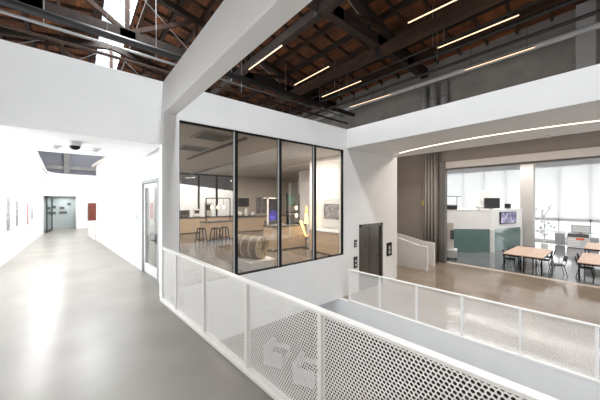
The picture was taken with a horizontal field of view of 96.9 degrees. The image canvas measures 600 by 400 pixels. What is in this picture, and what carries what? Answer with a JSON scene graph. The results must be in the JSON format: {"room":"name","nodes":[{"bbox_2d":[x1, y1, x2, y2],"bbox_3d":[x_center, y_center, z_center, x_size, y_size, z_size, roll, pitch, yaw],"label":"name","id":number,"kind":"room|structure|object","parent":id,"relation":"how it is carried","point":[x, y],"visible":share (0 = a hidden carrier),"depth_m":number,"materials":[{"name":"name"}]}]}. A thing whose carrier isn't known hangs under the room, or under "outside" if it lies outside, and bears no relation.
{"room":"school corridor","nodes":[
{"label":"school corridor","id":0,"kind":"room"},
{"bbox_2d":[0,162,39,266],"bbox_3d":[-6.086,0.120,4.350,0.712,3.760,26.500,0,0,-40],"label":"wall","id":1,"kind":"structure","parent":0,"point":[15,184],"depth_m":9.87,"materials":[{"name":"white paint"}]},
{"bbox_2d":[5,197,9,233],"bbox_3d":[-9.402,0.475,8.551,0.034,1.150,0.600,0,0,-39],"label":"framed print","id":2,"kind":"object","parent":1,"relation":"attached to","point":[7,199],"visible":1,"depth_m":8.47},
{"bbox_2d":[14,200,17,227],"bbox_3d":[-10.279,0.500,9.644,0.034,1.000,0.500,0,0,-39],"label":"framed print","id":3,"kind":"object","parent":1,"relation":"attached to","point":[15,201],"visible":1,"depth_m":9.46},
{"bbox_2d":[25,202,28,225],"bbox_3d":[-11.656,0.600,11.360,0.034,1.000,0.500,0,0,-39],"label":"framed print","id":4,"kind":"object","parent":1,"relation":"attached to","point":[26,203],"visible":1,"depth_m":11.18},
{"bbox_2d":[0,148,50,179],"bbox_3d":[-10.581,-1.160,10.293,1.510,0.080,12.420,0,0,-40],"label":"ceiling","id":5,"kind":"structure","parent":0,"point":[29,162],"depth_m":7.74,"materials":[{"name":"white paint"}]},
{"bbox_2d":[44,196,74,229],"bbox_3d":[-15.334,0.750,17.155,2.100,2.500,4.800,0,0,-40],"label":"wall","id":6,"kind":"structure","parent":0,"point":[67,220],"depth_m":18.91,"materials":[{"name":"grey paint"}]},
{"bbox_2d":[46,196,52,232],"bbox_3d":[-15.954,0.880,16.945,0.103,2.240,1.888,0,0,-37],"label":"door","id":7,"kind":"structure","parent":6,"relation":"in","point":[49,199],"depth_m":16.91,"materials":[{"name":"metal"}]},
{"bbox_2d":[0,39,162,158],"bbox_3d":[-5.268,-1.760,4.969,4.360,1.280,2.570,0,0,-40],"label":"wall","id":8,"kind":"structure","parent":0,"point":[47,98],"depth_m":4.62,"materials":[{"name":"white paint"}]},
{"bbox_2d":[67,140,81,149],"bbox_3d":[-4.308,-1.039,5.093,0.220,0.162,0.220,0,0,-40],"label":"security camera","id":9,"kind":"object","parent":8,"relation":"attached to","point":[75,145],"visible":1,"depth_m":5.03,"materials":[{"name":"grey plastic"}]},
{"bbox_2d":[96,148,158,269],"bbox_3d":[-6.239,0.120,9.397,0.448,3.760,10.630,0,0,-43],"label":"wall","id":10,"kind":"structure","parent":0,"point":[118,180],"depth_m":9.19,"materials":[{"name":"white paint"}]},
{"bbox_2d":[141,178,158,281],"bbox_3d":[-3.952,0.730,7.032,1.432,2.540,0.250,0,0,45],"label":"door","id":11,"kind":"structure","parent":10,"relation":"in","point":[148,268],"depth_m":7.42,"materials":[{"name":"grey plastic"}]},
{"bbox_2d":[38,151,226,189],"bbox_3d":[-19.895,-3.375,25.116,28.000,13.250,0.550,0,0,-40],"label":"ceiling","id":12,"kind":"structure","parent":0,"point":[55,162],"depth_m":24.68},
{"bbox_2d":[40,171,232,234],"bbox_3d":[-9.442,0.120,21.123,16.363,3.760,5.263,0,0,-40],"label":"wall","id":13,"kind":"structure","parent":0,"point":[83,187],"depth_m":19.03,"materials":[{"name":"white paint"}]},
{"bbox_2d":[88,203,95,220],"bbox_3d":[-14.940,0.900,19.302,0.035,1.360,0.720,0,0,37],"label":"poster","id":14,"kind":"object","parent":13,"relation":"attached to","point":[91,206],"visible":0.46,"depth_m":19.19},
{"bbox_2d":[0,224,330,399],"bbox_3d":[-3.309,2.125,12.911,17.600,0.250,36.000,0,0,-40],"label":"floor","id":15,"kind":"structure","parent":0,"point":[79,320],"depth_m":4.08,"materials":[{"name":"concrete"}]},
{"bbox_2d":[87,221,95,240],"bbox_3d":[-10.718,1.580,14.094,0.640,0.840,2.290,0,0,-45],"label":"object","id":16,"kind":"structure","parent":15,"relation":"on","point":[91,224],"depth_m":13.65,"materials":[{"name":"white paint"}]},
{"bbox_2d":[180,215,249,233],"bbox_3d":[-5.447,1.520,17.303,4.840,0.920,0.730,0,0,-40],"label":"countertop","id":17,"kind":"structure","parent":15,"relation":"on","point":[190,224],"depth_m":16.08,"materials":[{"name":"brown wood"}]},
{"bbox_2d":[180,215,249,218],"bbox_3d":[-5.447,1.085,17.303,4.840,0.050,0.730,0,0,-40],"label":"countertop","id":18,"kind":"structure","parent":17,"relation":"on","point":[227,215],"depth_m":16.75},
{"bbox_2d":[199,220,232,240],"bbox_3d":[-4.130,1.520,13.573,1.740,0.920,0.730,0,0,-40],"label":"countertop","id":19,"kind":"structure","parent":15,"relation":"on","point":[208,225],"depth_m":13.17,"materials":[{"name":"brown wood"}]},
{"bbox_2d":[199,220,232,222],"bbox_3d":[-4.130,1.085,13.573,1.740,0.050,0.730,0,0,-40],"label":"countertop","id":20,"kind":"structure","parent":19,"relation":"on","point":[214,221],"depth_m":13.21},
{"bbox_2d":[206,198,230,221],"bbox_3d":[-4.145,0.475,13.514,1.300,1.170,0.098,0,0,-40],"label":"frame","id":21,"kind":"object","parent":19,"relation":"on","point":[206,198],"visible":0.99,"depth_m":13.67,"materials":[{"name":"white metal"}]},
{"bbox_2d":[232,235,268,258],"bbox_3d":[-1.444,1.374,7.854,0.900,0.648,0.648,0,0,26],"label":"drum exhibit","id":22,"kind":"object","parent":15,"relation":"on","point":[249,246],"visible":0.97,"depth_m":7.61,"materials":[{"name":"brown wood"}]},
{"bbox_2d":[238,256,274,271],"bbox_3d":[-1.358,1.850,7.825,0.860,0.300,0.990,0,0,-40],"label":"plinth","id":23,"kind":"object","parent":15,"relation":"on","point":[245,264],"visible":0.65,"depth_m":7.48,"materials":[{"name":"paint"}]},
{"bbox_2d":[232,214,288,231],"bbox_3d":[-2.442,1.520,18.007,4.340,0.920,0.730,0,0,-40],"label":"countertop","id":24,"kind":"structure","parent":15,"relation":"on","point":[251,223],"depth_m":17.06,"materials":[{"name":"brown wood"}]},
{"bbox_2d":[232,214,288,217],"bbox_3d":[-2.442,1.085,18.007,4.340,0.050,0.730,0,0,-40],"label":"countertop","id":25,"kind":"structure","parent":24,"relation":"on","point":[282,214],"depth_m":17.43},
{"bbox_2d":[264,197,276,224],"bbox_3d":[-1.385,0.940,12.880,0.660,2.120,0.330,0,0,-40],"label":"display case","id":26,"kind":"object","parent":15,"relation":"on","point":[271,201],"visible":0.6,"depth_m":12.79,"materials":[{"name":"white"}]},
{"bbox_2d":[263,223,306,250],"bbox_3d":[-0.612,1.500,11.111,1.740,0.960,0.730,0,0,-40],"label":"countertop","id":27,"kind":"structure","parent":15,"relation":"on","point":[293,235],"depth_m":10.79,"materials":[{"name":"brown wood"}]},
{"bbox_2d":[263,223,306,227],"bbox_3d":[-0.612,1.045,11.111,1.740,0.050,0.730,0,0,-40],"label":"countertop","id":28,"kind":"structure","parent":27,"relation":"on","point":[272,225],"depth_m":10.77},
{"bbox_2d":[286,193,299,223],"bbox_3d":[-0.282,0.370,11.387,0.700,1.300,0.234,0,0,-40],"label":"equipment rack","id":29,"kind":"object","parent":27,"relation":"on","point":[290,199],"visible":0.99,"depth_m":11.26,"materials":[{"name":"black metal"}]},
{"bbox_2d":[299,206,308,248],"bbox_3d":[0.211,1.124,10.936,0.585,1.752,0.276,0,0,-40],"label":"sculpture","id":30,"kind":"object","parent":15,"relation":"on","point":[306,209],"visible":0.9,"depth_m":10.96,"materials":[{"name":"yellow metal"}]},
{"bbox_2d":[309,228,338,254],"bbox_3d":[1.062,1.550,10.058,0.600,0.820,1.540,0,0,-40],"label":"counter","id":31,"kind":"object","parent":15,"relation":"on","point":[327,240],"visible":0.68,"depth_m":9.77,"materials":[{"name":"brown wood"}]},
{"bbox_2d":[149,173,232,234],"bbox_3d":[-7.425,0.150,16.569,7.730,3.700,0.100,0,0,-40],"label":"window","id":32,"kind":"structure","parent":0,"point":[199,175],"depth_m":17.22,"materials":[{"name":"black metal"}]},
{"bbox_2d":[92,123,338,179],"bbox_3d":[-1.818,-1.775,13.973,13.950,0.150,11.500,0,0,-40],"label":"ceiling","id":33,"kind":"structure","parent":0,"point":[257,156],"depth_m":10.64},
{"bbox_2d":[180,144,209,151],"bbox_3d":[-3.498,-1.677,8.696,0.800,0.045,0.800,0,0,-40],"label":"ceiling vent","id":34,"kind":"object","parent":33,"relation":"in","point":[183,147],"visible":0.93,"depth_m":8.56,"materials":[{"name":"grey plastic"}]},
{"bbox_2d":[191,130,232,141],"bbox_3d":[-2.284,-1.677,7.066,0.900,0.045,0.900,0,0,-40],"label":"ceiling vent","id":35,"kind":"object","parent":33,"relation":"in","point":[204,134],"visible":0.95,"depth_m":6.94,"materials":[{"name":"grey plastic"}]},
{"bbox_2d":[187,137,246,159],"bbox_3d":[-2.888,-1.635,8.650,0.080,0.130,4.557,0,0,-41],"label":"track","id":36,"kind":"object","parent":33,"relation":"attached to","point":[244,138],"visible":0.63,"depth_m":8.27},
{"bbox_2d":[163,0,311,114],"bbox_3d":[1.260,-2.080,0.802,0.240,0.640,12.600,0,0,-40],"label":"beam","id":37,"kind":"structure","parent":0,"point":[236,28],"depth_m":3.29,"materials":[{"name":"white paint"}]},
{"bbox_2d":[238,176,296,221],"bbox_3d":[-2.318,0.150,20.945,5.720,3.700,0.200,0,0,-40],"label":"wall","id":38,"kind":"structure","parent":0,"point":[251,188],"depth_m":20.35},
{"bbox_2d":[238,198,248,206],"bbox_3d":[-4.082,0.170,19.282,0.850,0.620,0.066,0,0,-40],"label":"wall monitor","id":39,"kind":"object","parent":38,"relation":"attached to","point":[242,202],"visible":1,"depth_m":19.23,"materials":[{"name":"black plastic"}]},
{"bbox_2d":[177,92,396,157],"bbox_3d":[0.671,-2.080,8.406,8.670,0.640,0.220,0,0,-40],"label":"wall","id":40,"kind":"structure","parent":0,"point":[209,107],"depth_m":6.82,"materials":[{"name":"white paint"}]},
{"bbox_2d":[0,0,596,115],"bbox_3d":[-6.693,-8.438,9.400,28.300,2.978,41.600,0,0,-40],"label":"ceiling","id":41,"kind":"structure","parent":0,"point":[340,45],"depth_m":13.85,"materials":[{"name":"wood"}]},
{"bbox_2d":[0,27,223,96],"bbox_3d":[-12.305,-8.093,16.048,27.752,3.049,0.340,0,0,-40],"label":"roof truss","id":42,"kind":"object","parent":41,"relation":"attached to","point":[3,31],"visible":0.12,"depth_m":15.62,"materials":[{"name":"metal"}]},
{"bbox_2d":[94,0,138,68],"bbox_3d":[-6.120,-9.832,9.884,1.360,0.210,41.000,0,0,-40],"label":"skylight window","id":43,"kind":"structure","parent":41,"relation":"attached to","point":[137,1],"depth_m":14.57,"materials":[{"name":"glass"}]},
{"bbox_2d":[0,0,343,116],"bbox_3d":[-7.440,-7.823,10.208,27.600,3.742,0.100,0,0,-40],"label":"pipe","id":44,"kind":"object","parent":41,"relation":"hanging from","point":[1,11],"visible":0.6,"depth_m":10.59,"materials":[{"name":"silver metal"}]},
{"bbox_2d":[0,23,347,123],"bbox_3d":[-7.182,-7.535,9.903,27.600,4.366,0.100,0,0,-40],"label":"pipe","id":45,"kind":"object","parent":41,"relation":"hanging from","point":[1,24],"visible":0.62,"depth_m":10.35,"materials":[{"name":"silver metal"}]},
{"bbox_2d":[17,0,335,105],"bbox_3d":[-7.983,-8.093,10.928,27.752,3.049,0.340,0,0,-40],"label":"roof truss","id":46,"kind":"object","parent":41,"relation":"attached to","point":[116,27],"visible":0.56,"depth_m":12.20,"materials":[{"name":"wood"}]},
{"bbox_2d":[0,0,355,116],"bbox_3d":[-6.705,-5.750,9.259,27.100,0.280,0.280,0,0,-40],"label":"duct","id":47,"kind":"object","parent":41,"relation":"hanging from","point":[14,4],"visible":1,"depth_m":9.55,"materials":[{"name":"metal"}]},
{"bbox_2d":[248,44,282,69],"bbox_3d":[-1.421,-7.339,10.528,0.050,3.504,2.346,0,0,-41],"label":"linear pendant light","id":48,"kind":"object","parent":41,"relation":"hanging from","point":[280,45],"visible":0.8,"depth_m":10.41,"materials":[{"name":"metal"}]},
{"bbox_2d":[294,36,328,84],"bbox_3d":[0.474,-7.108,12.056,0.050,3.041,2.329,0,0,-40],"label":"linear pendant light","id":49,"kind":"object","parent":41,"relation":"hanging from","point":[322,69],"visible":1,"depth_m":12.54,"materials":[{"name":"metal"}]},
{"bbox_2d":[295,66,328,84],"bbox_3d":[0.474,-5.600,12.056,0.030,0.025,2.329,0,0,-40],"label":"diffuser","id":50,"kind":"object","parent":49,"relation":"attached to","point":[322,69],"depth_m":11.95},
{"bbox_2d":[322,38,360,96],"bbox_3d":[2.033,-6.907,13.490,0.050,2.639,2.566,0,0,-41],"label":"linear pendant light","id":51,"kind":"object","parent":41,"relation":"hanging from","point":[356,38],"visible":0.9,"depth_m":13.40,"materials":[{"name":"metal"}]},
{"bbox_2d":[322,81,360,96],"bbox_3d":[2.033,-5.600,13.490,0.030,0.025,2.566,0,0,-41],"label":"diffuser","id":52,"kind":"object","parent":51,"relation":"attached to","point":[356,81],"depth_m":13.35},
{"bbox_2d":[306,0,427,78],"bbox_3d":[-3.661,-8.093,5.809,27.752,3.049,0.340,0,0,-40],"label":"roof truss","id":53,"kind":"object","parent":41,"relation":"attached to","point":[352,23],"visible":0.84,"depth_m":11.20,"materials":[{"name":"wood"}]},
{"bbox_2d":[209,0,345,94],"bbox_3d":[0.076,-6.685,10.141,0.300,0.430,33.000,0,0,-40],"label":"timber beam","id":54,"kind":"structure","parent":53,"relation":"attached to","point":[325,7],"depth_m":10.57,"materials":[{"name":"wood"}]},
{"bbox_2d":[260,0,504,108],"bbox_3d":[2.979,-6.630,12.593,0.360,0.460,33.000,0,0,-40],"label":"timber beam","id":55,"kind":"structure","parent":53,"relation":"attached to","point":[469,8],"depth_m":11.06,"materials":[{"name":"wood"}]},
{"bbox_2d":[350,59,389,106],"bbox_3d":[3.894,-6.679,15.068,0.050,2.183,2.593,0,0,-43],"label":"linear pendant light","id":56,"kind":"object","parent":41,"relation":"hanging from","point":[385,59],"visible":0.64,"depth_m":14.92,"materials":[{"name":"metal"}]},
{"bbox_2d":[278,0,542,111],"bbox_3d":[3.732,-7.181,13.097,0.070,1.729,32.800,0,0,-40],"label":"conduit","id":57,"kind":"object","parent":41,"relation":"hanging from","point":[537,1],"visible":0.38,"depth_m":11.01,"materials":[{"name":"silver metal"}]},
{"bbox_2d":[408,0,455,22],"bbox_3d":[3.943,-7.115,7.877,0.050,3.056,1.506,0,0,-44],"label":"linear pendant light","id":58,"kind":"object","parent":41,"relation":"hanging from","point":[449,1],"visible":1,"depth_m":7.94,"materials":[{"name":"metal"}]},
{"bbox_2d":[288,0,580,114],"bbox_3d":[4.572,-7.126,13.806,0.180,1.423,32.800,0,0,-40],"label":"conduit","id":59,"kind":"object","parent":41,"relation":"hanging from","point":[563,4],"visible":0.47,"depth_m":11.12,"materials":[{"name":"silver metal"}]},
{"bbox_2d":[302,9,599,117],"bbox_3d":[4.037,-6.716,13.355,0.120,2.507,32.800,0,0,-40],"label":"conduit","id":60,"kind":"object","parent":41,"relation":"hanging from","point":[595,12],"visible":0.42,"depth_m":10.01,"materials":[{"name":"silver metal"}]},
{"bbox_2d":[311,21,599,120],"bbox_3d":[6.101,-6.821,15.097,0.240,1.271,32.800,0,0,-40],"label":"conduit","id":61,"kind":"object","parent":41,"relation":"hanging from","point":[573,33],"visible":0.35,"depth_m":12.28,"materials":[{"name":"grey metal"}]},
{"bbox_2d":[438,0,518,47],"bbox_3d":[5.857,-6.910,8.926,0.050,2.645,2.333,0,0,-41],"label":"linear pendant light","id":62,"kind":"object","parent":41,"relation":"hanging from","point":[517,14],"visible":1,"depth_m":8.87,"materials":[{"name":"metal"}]},
{"bbox_2d":[438,15,518,47],"bbox_3d":[5.857,-5.600,8.926,0.030,0.025,2.333,0,0,-41],"label":"diffuser","id":63,"kind":"object","parent":62,"relation":"attached to","point":[513,16],"depth_m":8.81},
{"bbox_2d":[465,45,534,69],"bbox_3d":[7.854,-6.662,10.597,0.050,2.149,2.280,0,0,-41],"label":"linear pendant light","id":64,"kind":"object","parent":41,"relation":"hanging from","point":[531,47],"visible":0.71,"depth_m":10.45,"materials":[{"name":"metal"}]},
{"bbox_2d":[299,170,309,234],"bbox_3d":[1.925,0.795,13.469,0.220,5.110,5.900,0,0,-40],"label":"wall","id":65,"kind":"structure","parent":0,"point":[304,176],"depth_m":15.27,"materials":[{"name":"white paint"}]},
{"bbox_2d":[310,155,338,229],"bbox_3d":[2.080,0.795,11.232,2.430,5.110,2.280,0,0,-40],"label":"wall","id":66,"kind":"structure","parent":0,"point":[327,168],"depth_m":10.65,"materials":[{"name":"white paint"}]},
{"bbox_2d":[321,199,338,227],"bbox_3d":[1.225,0.500,10.326,0.045,1.100,1.100,0,0,-40],"label":"wall panel","id":67,"kind":"object","parent":66,"relation":"attached to","point":[329,207],"visible":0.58,"depth_m":10.35,"materials":[{"name":"paint"}]},
{"bbox_2d":[324,204,338,219],"bbox_3d":[1.210,0.450,10.313,0.005,0.600,0.800,0,0,-40],"label":"print","id":68,"kind":"object","parent":67,"relation":"attached to","point":[331,211],"depth_m":10.30},
{"bbox_2d":[159,113,558,399],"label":"wall","id":69,"kind":"structure","parent":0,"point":[369,179],"depth_m":3.72,"materials":[{"name":"white paint"}]},
{"bbox_2d":[179,120,342,285],"bbox_3d":[-0.569,0.080,7.308,5.240,3.520,0.118,0,0,-40],"label":"window","id":70,"kind":"structure","parent":69,"relation":"attached to","point":[235,132],"depth_m":7.24,"materials":[{"name":"black metal"}]},
{"bbox_2d":[359,222,382,290],"bbox_3d":[2.610,2.065,10.020,1.485,2.370,0.215,0,0,-40],"label":"elevator","id":71,"kind":"object","parent":69,"relation":"attached to","point":[370,235],"visible":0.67,"depth_m":9.98,"materials":[{"name":"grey metal"}]},
{"bbox_2d":[221,310,525,399],"bbox_3d":[2.212,6.700,6.448,17.700,0.200,25.000,0,0,-40],"label":"floor","id":72,"kind":"structure","parent":0,"point":[374,343],"depth_m":10.42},
{"bbox_2d":[263,337,289,368],"bbox_3d":[-0.946,6.210,10.841,0.820,0.780,0.840,0,0,21],"label":"lounge chair","id":73,"kind":"object","parent":72,"relation":"on","point":[272,337],"visible":0.31,"depth_m":10.57,"materials":[{"name":"white paint"}]},
{"bbox_2d":[292,351,316,388],"bbox_3d":[0.247,6.210,9.757,0.820,0.780,0.840,0,0,21],"label":"lounge chair","id":74,"kind":"object","parent":72,"relation":"on","point":[301,351],"visible":0.31,"depth_m":9.48,"materials":[{"name":"white paint"}]},
{"bbox_2d":[302,362,316,372],"bbox_3d":[0.322,6.190,9.728,0.620,0.100,0.540,0,0,21],"label":"seat cushion","id":75,"kind":"object","parent":74,"relation":"on","point":[304,362],"depth_m":9.81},
{"bbox_2d":[397,237,427,270],"bbox_3d":[4.490,2.400,13.837,0.120,1.700,4.246,0,0,-40],"label":"wall","id":76,"kind":"structure","parent":0,"point":[409,254],"depth_m":12.74,"materials":[{"name":"white paint"}]},
{"bbox_2d":[227,0,599,240],"bbox_3d":[3.986,-2.150,18.415,0.250,10.800,41.000,0,0,-40],"label":"wall","id":77,"kind":"structure","parent":0,"point":[556,58],"depth_m":12.97,"materials":[{"name":"paint"}]},
{"bbox_2d":[420,87,427,109],"bbox_3d":[6.802,-4.520,14.576,0.370,3.200,0.380,0,0,-40],"label":"duct riser","id":78,"kind":"object","parent":77,"relation":"attached to","point":[424,101],"visible":0.44,"depth_m":14.44,"materials":[{"name":"silver metal"}]},
{"bbox_2d":[430,84,437,107],"bbox_3d":[7.124,-4.520,14.194,0.370,3.200,0.380,0,0,-40],"label":"duct riser","id":79,"kind":"object","parent":77,"relation":"attached to","point":[433,88],"visible":0.44,"depth_m":14.06,"materials":[{"name":"silver metal"}]},
{"bbox_2d":[440,80,448,104],"bbox_3d":[7.479,-4.520,13.774,0.370,3.200,0.380,0,0,-40],"label":"duct riser","id":80,"kind":"object","parent":77,"relation":"attached to","point":[444,96],"visible":0.44,"depth_m":13.64,"materials":[{"name":"silver metal"}]},
{"bbox_2d":[447,261,599,288],"bbox_3d":[11.766,3.348,9.122,0.350,0.204,12.760,0,0,-40],"label":"trim","id":81,"kind":"structure","parent":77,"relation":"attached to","point":[587,285],"depth_m":11.44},
{"bbox_2d":[397,233,434,265],"bbox_3d":[5.346,2.400,14.688,0.120,1.700,4.050,0,0,-40],"label":"wall","id":82,"kind":"structure","parent":0,"point":[431,246],"depth_m":13.31,"materials":[{"name":"white paint"}]},
{"bbox_2d":[319,298,599,399],"bbox_3d":[4.746,3.624,5.316,0.100,0.751,14.442,0,0,-44],"label":"wall","id":83,"kind":"structure","parent":0,"point":[559,385],"depth_m":5.98,"materials":[{"name":"white paint"}]},
{"bbox_2d":[348,269,599,383],"bbox_3d":[4.180,2.740,5.881,0.098,1.020,7.501,0,0,-44],"label":"guard rail","id":84,"kind":"object","parent":83,"relation":"on","point":[595,379],"visible":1,"depth_m":5.90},
{"bbox_2d":[342,261,599,379],"bbox_3d":[6.814,3.350,8.566,7.936,0.200,16.700,0,0,-40],"label":"floor","id":85,"kind":"structure","parent":0,"point":[572,301],"depth_m":8.52,"materials":[{"name":"concrete"}]},
{"bbox_2d":[347,64,599,148],"bbox_3d":[5.671,-2.080,4.382,0.220,0.640,12.380,0,0,-40],"label":"fascia","id":86,"kind":"object","parent":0,"point":[580,87],"visible":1,"depth_m":5.89,"materials":[{"name":"white paint"}]},
{"bbox_2d":[354,103,599,156],"bbox_3d":[6.844,-1.820,5.372,2.850,0.120,12.380,0,0,-40],"label":"ceiling","id":87,"kind":"structure","parent":0,"point":[587,113],"depth_m":7.04,"materials":[{"name":"white paint"}]},
{"bbox_2d":[401,120,599,152],"bbox_3d":[5.326,-1.756,7.515,0.617,0.021,5.811,0,0,-39],"label":"light strip","id":88,"kind":"object","parent":87,"relation":"attached to","point":[598,120],"visible":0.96,"depth_m":6.92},
{"bbox_2d":[446,146,599,168],"bbox_3d":[11.780,-1.785,8.819,0.220,0.330,13.280,0,0,-40],"label":"wall","id":89,"kind":"structure","parent":0,"point":[592,151],"depth_m":11.19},
{"bbox_2d":[439,162,446,262],"bbox_3d":[7.465,0.640,13.867,0.300,5.220,0.280,0,0,-40],"label":"column","id":90,"kind":"structure","parent":89,"relation":"attached to","point":[442,165],"depth_m":13.75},
{"bbox_2d":[423,152,438,261],"bbox_3d":[5.941,0.205,15.354,0.249,6.030,3.940,0,0,-40],"label":"curtain","id":91,"kind":"object","parent":90,"relation":"hanging from","point":[430,197],"visible":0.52,"depth_m":14.06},
{"bbox_2d":[447,156,599,169],"bbox_3d":[11.916,-1.590,8.921,0.280,0.060,13.260,0,0,-40],"label":"header track","id":92,"kind":"object","parent":89,"relation":"attached to","point":[593,157],"depth_m":11.37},
{"bbox_2d":[447,240,599,285],"bbox_3d":[14.495,3.350,16.818,13.750,0.200,21.000,0,0,-40],"label":"floor","id":93,"kind":"structure","parent":0,"point":[493,260],"depth_m":13.61,"materials":[{"name":"concrete"}]},
{"bbox_2d":[447,222,456,259],"bbox_3d":[8.345,2.250,14.652,0.540,2.000,0.640,0,0,33],"label":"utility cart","id":94,"kind":"object","parent":93,"relation":"on","point":[451,251],"visible":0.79,"depth_m":14.54,"materials":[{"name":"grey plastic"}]},
{"bbox_2d":[447,208,521,251],"bbox_3d":[11.525,1.930,18.313,5.808,2.640,4.937,0,0,-40],"label":"pod","id":95,"kind":"object","parent":93,"relation":"on","point":[475,230],"visible":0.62,"depth_m":16.81,"materials":[{"name":"white paint"}]},
{"bbox_2d":[470,190,492,208],"bbox_3d":[12.146,-0.017,17.799,1.500,1.250,0.280,0,0,0],"label":"whiteboard","id":96,"kind":"object","parent":95,"relation":"on","point":[477,197],"visible":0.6,"depth_m":17.78,"materials":[{"name":"metal"}]},
{"bbox_2d":[447,208,521,209],"bbox_3d":[11.522,0.630,18.316,5.808,0.040,4.929,0,0,-40],"label":"countertop","id":97,"kind":"structure","parent":95,"relation":"on","point":[457,208],"depth_m":17.12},
{"bbox_2d":[484,198,499,208],"bbox_3d":[12.525,0.238,17.370,0.950,0.740,0.200,0,0,6],"label":"desktop monitor","id":98,"kind":"object","parent":95,"relation":"on","point":[491,203],"visible":0.91,"depth_m":17.33,"materials":[{"name":"black plastic"}]},
{"bbox_2d":[500,212,515,223],"bbox_3d":[13.596,1.150,17.367,1.900,0.760,0.077,0,0,-27],"label":"television","id":99,"kind":"object","parent":95,"relation":"attached to","point":[505,217],"visible":1,"depth_m":17.25,"materials":[{"name":"black glass"}]},
{"bbox_2d":[502,246,533,271],"bbox_3d":[10.930,2.875,13.252,3.000,0.750,0.710,0,0,-40],"label":"work table","id":100,"kind":"object","parent":93,"relation":"on","point":[518,251],"visible":0.84,"depth_m":12.67,"materials":[{"name":"brown wood"}]},
{"bbox_2d":[522,248,552,274],"bbox_3d":[11.394,2.875,12.701,3.000,0.750,0.710,0,0,-40],"label":"work table","id":101,"kind":"object","parent":93,"relation":"on","point":[536,253],"visible":0.94,"depth_m":12.20,"materials":[{"name":"wood"}]},
{"bbox_2d":[535,205,555,248],"bbox_3d":[16.149,1.771,17.483,1.021,2.959,1.029,0,0,-40],"label":"plant","id":102,"kind":"object","parent":93,"relation":"on","point":[544,245],"visible":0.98,"depth_m":17.46,"materials":[{"name":"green plant"}]},
{"bbox_2d":[548,255,567,276],"bbox_3d":[11.210,2.830,11.542,0.572,0.846,0.444,0,0,30],"label":"chair","id":103,"kind":"object","parent":93,"relation":"on","point":[565,258],"visible":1,"depth_m":11.49,"materials":[{"name":"black metal"}]},
{"bbox_2d":[555,232,565,244],"bbox_3d":[18.749,2.775,19.166,0.620,0.850,0.500,0,0,-40],"label":"base cabinet","id":104,"kind":"object","parent":93,"relation":"on","point":[560,237],"visible":0.98,"depth_m":18.97,"materials":[{"name":"grey plastic"}]},
{"bbox_2d":[565,233,598,247],"bbox_3d":[19.149,2.750,18.070,0.722,0.900,1.570,0,0,-40],"label":"photocopier","id":105,"kind":"object","parent":93,"relation":"on","point":[572,239],"visible":0.91,"depth_m":17.93,"materials":[{"name":"grey plastic"}]},
{"bbox_2d":[571,225,590,233],"bbox_3d":[19.128,2.020,18.112,0.200,0.560,0.900,0,0,-40],"label":"desktop monitor","id":106,"kind":"object","parent":105,"relation":"on","point":[578,229],"visible":1,"depth_m":18.10,"materials":[{"name":"grey plastic"}]},
{"bbox_2d":[577,252,599,280],"bbox_3d":[12.580,2.875,11.452,3.000,0.750,0.710,0,0,-40],"label":"work table","id":107,"kind":"object","parent":93,"relation":"on","point":[589,259],"visible":0.96,"depth_m":10.99,"materials":[{"name":"wood"}]},
{"bbox_2d":[584,242,599,252],"bbox_3d":[16.126,2.875,14.537,3.000,0.750,0.710,0,0,-40],"label":"work table","id":108,"kind":"object","parent":93,"relation":"on","point":[590,246],"visible":0.88,"depth_m":14.15,"materials":[{"name":"brown wood"}]},
{"bbox_2d":[447,158,599,241],"bbox_3d":[19.535,-0.025,21.072,0.360,6.550,21.000,0,0,-40],"label":"window","id":109,"kind":"structure","parent":0,"point":[572,188],"depth_m":20.91,"materials":[{"name":"glass"}]},
{"bbox_2d":[447,172,462,207],"bbox_3d":[15.096,-0.579,26.113,0.080,4.118,1.590,0,0,-40],"label":"roller shade","id":110,"kind":"object","parent":109,"relation":"attached to","point":[454,179],"depth_m":25.98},
{"bbox_2d":[463,171,482,207],"bbox_3d":[16.160,-0.579,24.852,0.080,4.118,1.590,0,0,-40],"label":"roller shade","id":111,"kind":"object","parent":109,"relation":"attached to","point":[472,180],"depth_m":25.05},
{"bbox_2d":[484,170,504,208],"bbox_3d":[17.225,-0.579,23.591,0.080,4.118,1.590,0,0,-40],"label":"roller shade","id":112,"kind":"object","parent":109,"relation":"attached to","point":[494,180],"depth_m":23.45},
{"bbox_2d":[506,168,519,208],"bbox_3d":[18.289,-0.579,22.331,0.080,4.118,1.590,0,0,-40],"label":"roller shade","id":113,"kind":"object","parent":109,"relation":"attached to","point":[512,174],"depth_m":22.54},
{"bbox_2d":[535,166,557,218],"bbox_3d":[19.353,-0.579,21.070,0.080,4.118,1.590,0,0,-40],"label":"roller shade","id":114,"kind":"object","parent":109,"relation":"attached to","point":[546,177],"depth_m":20.96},
{"bbox_2d":[559,163,589,220],"bbox_3d":[20.418,-0.579,19.809,0.080,4.118,1.590,0,0,-40],"label":"roller shade","id":115,"kind":"object","parent":109,"relation":"attached to","point":[574,178],"depth_m":19.78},
{"bbox_2d":[591,163,599,220],"bbox_3d":[21.482,-0.579,18.548,0.080,4.118,1.590,0,0,-40],"label":"roller shade","id":116,"kind":"object","parent":109,"relation":"attached to","point":[595,167],"depth_m":18.98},
{"bbox_2d":[520,164,534,246],"bbox_3d":[16.221,0.125,18.960,0.650,6.250,0.720,0,0,-40],"label":"column","id":117,"kind":"structure","parent":0,"point":[527,171],"depth_m":18.75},
{"bbox_2d":[576,0,595,69],"bbox_3d":[10.685,-5.100,9.937,0.450,4.400,0.500,0,0,-40],"label":"column","id":118,"kind":"structure","parent":0,"point":[585,41],"depth_m":9.77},
{"label":"outside","id":119,"kind":"structure","parent":0,"visible":0},
{"bbox_2d":[535,220,599,242],"bbox_3d":[38.937,3.575,45.959,61.200,0.350,100.000,0,0,-40],"label":"ground","id":120,"kind":"structure","parent":119,"point":[564,225],"depth_m":32.89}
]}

